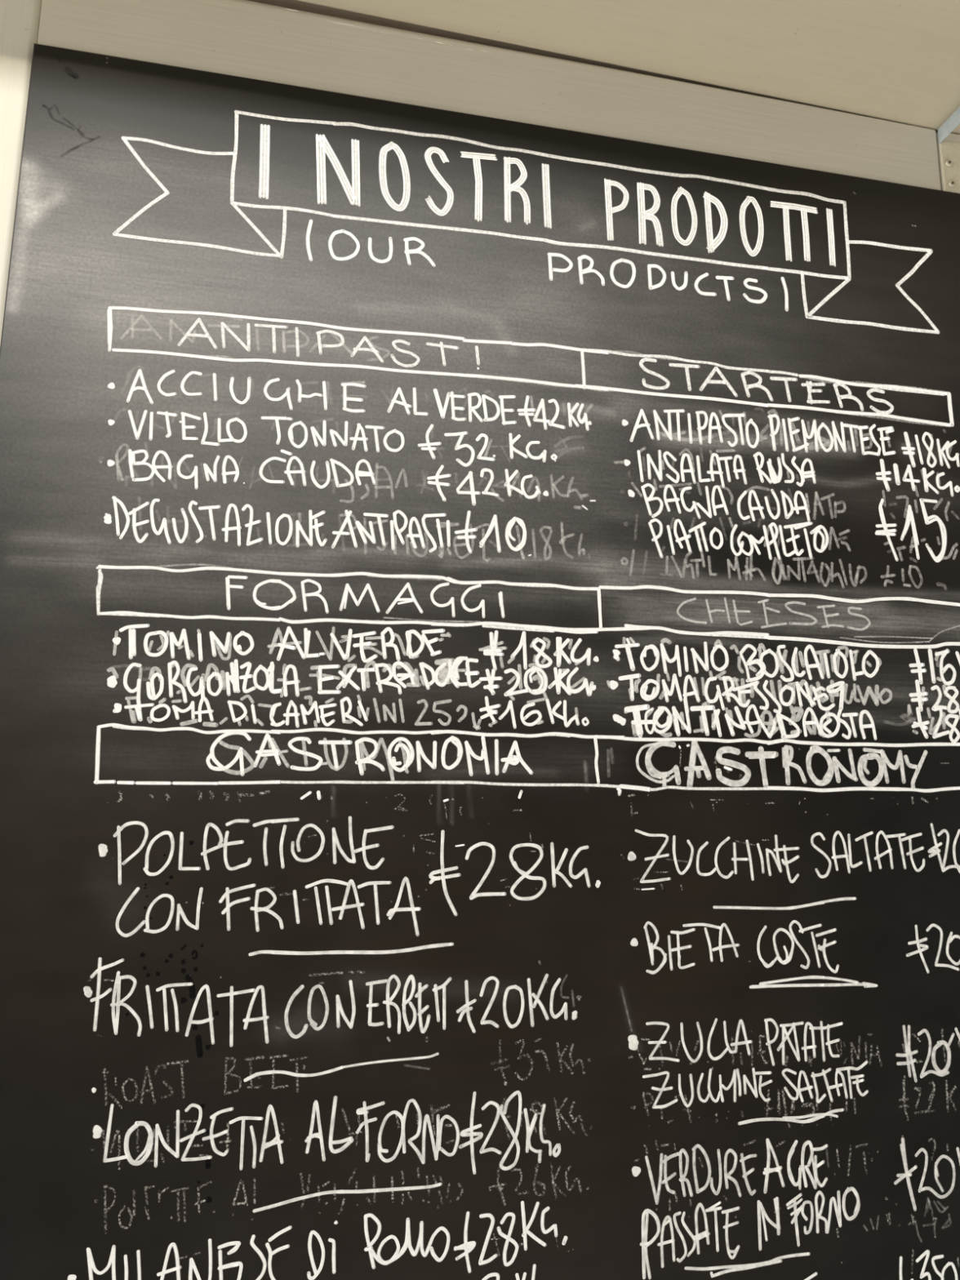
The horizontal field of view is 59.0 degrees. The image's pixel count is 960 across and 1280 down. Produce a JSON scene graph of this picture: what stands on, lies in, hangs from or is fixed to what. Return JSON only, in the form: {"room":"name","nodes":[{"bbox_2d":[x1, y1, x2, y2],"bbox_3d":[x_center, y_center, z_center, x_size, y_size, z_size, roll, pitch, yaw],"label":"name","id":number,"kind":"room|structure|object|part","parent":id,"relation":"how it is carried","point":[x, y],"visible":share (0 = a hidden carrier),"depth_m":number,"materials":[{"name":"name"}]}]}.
{"room":"shop","nodes":[
{"label":"shop","id":0,"kind":"room"},
{"bbox_2d":[37,0,959,191],"bbox_3d":[0.905,-0.161,1.276,2.998,1.341,0.026,2,-10,-11],"label":"wall","id":1,"kind":"structure","parent":0,"point":[244,38],"depth_m":1.19,"materials":[{"name":"beige paint"}]},
{"bbox_2d":[0,43,959,1279],"bbox_3d":[0.139,0.170,1.052,1.442,1.800,0.006,2,-10,-11],"label":"blackboard","id":2,"kind":"object","parent":1,"relation":"attached to","point":[479,596],"visible":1,"depth_m":1.04,"materials":[{"name":"paint"}]},
{"bbox_3d":[0.116,0.150,1.048,1.110,0.072,0.001,2,-10,-11],"label":"heading frame","id":3,"kind":"part","parent":2,"relation":"part of","materials":[{"name":"white liquid"}]},
{"bbox_3d":[0.120,-0.042,1.081,1.145,0.076,0.001,2,-10,-11],"label":"heading frame","id":4,"kind":"part","parent":2,"relation":"part of","materials":[{"name":"white liquid"}]},
{"bbox_3d":[0.122,-0.360,1.134,1.167,0.076,0.001,2,-10,-11],"label":"heading frame","id":5,"kind":"part","parent":2,"relation":"part of","materials":[{"name":"white liquid"}]},
{"bbox_2d":[248,0,958,134],"bbox_3d":[0.173,-0.817,1.247,4.500,0.245,0.037,2,-10,-11],"label":"trim","id":6,"kind":"structure","parent":1,"relation":"attached to","point":[293,4],"depth_m":1.22,"materials":[{"name":"beige"}]},
{"bbox_2d":[937,106,959,193],"bbox_3d":[0.774,-0.767,1.211,0.066,0.108,0.245,2,-10,-11],"label":"shelf bracket","id":7,"kind":"object","parent":1,"relation":"attached to","point":[950,151],"visible":1,"depth_m":1.32,"materials":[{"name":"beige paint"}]},
{"bbox_3d":[0.744,-0.809,1.212,0.002,0.024,0.245,2,-10,-11],"label":"arm","id":8,"kind":"part","parent":7,"relation":"part of","materials":[{"name":"metal"}]},
{"bbox_3d":[0.752,-0.738,1.328,0.062,0.090,0.001,2,-10,-11],"label":"wall plate","id":9,"kind":"part","parent":7,"relation":"part of","materials":[{"name":"beige paint"}]},
{"bbox_2d":[297,0,959,134],"bbox_3d":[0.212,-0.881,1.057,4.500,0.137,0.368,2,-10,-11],"label":"ceiling","id":10,"kind":"structure","parent":0,"point":[895,60],"depth_m":1.19,"materials":[{"name":"beige paint"}]},
{"bbox_3d":[0.891,1.122,1.061,3.000,1.260,0.025,2,-10,-11],"label":"wall","id":11,"kind":"structure","parent":0,"visible":0},
{"bbox_2d":[0,0,42,345],"bbox_3d":[-1.310,0.143,0.797,1.500,3.060,0.054,2,-10,-11],"label":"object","id":12,"kind":"structure","parent":11,"relation":"attached to","point":[20,20],"depth_m":1.05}
]}

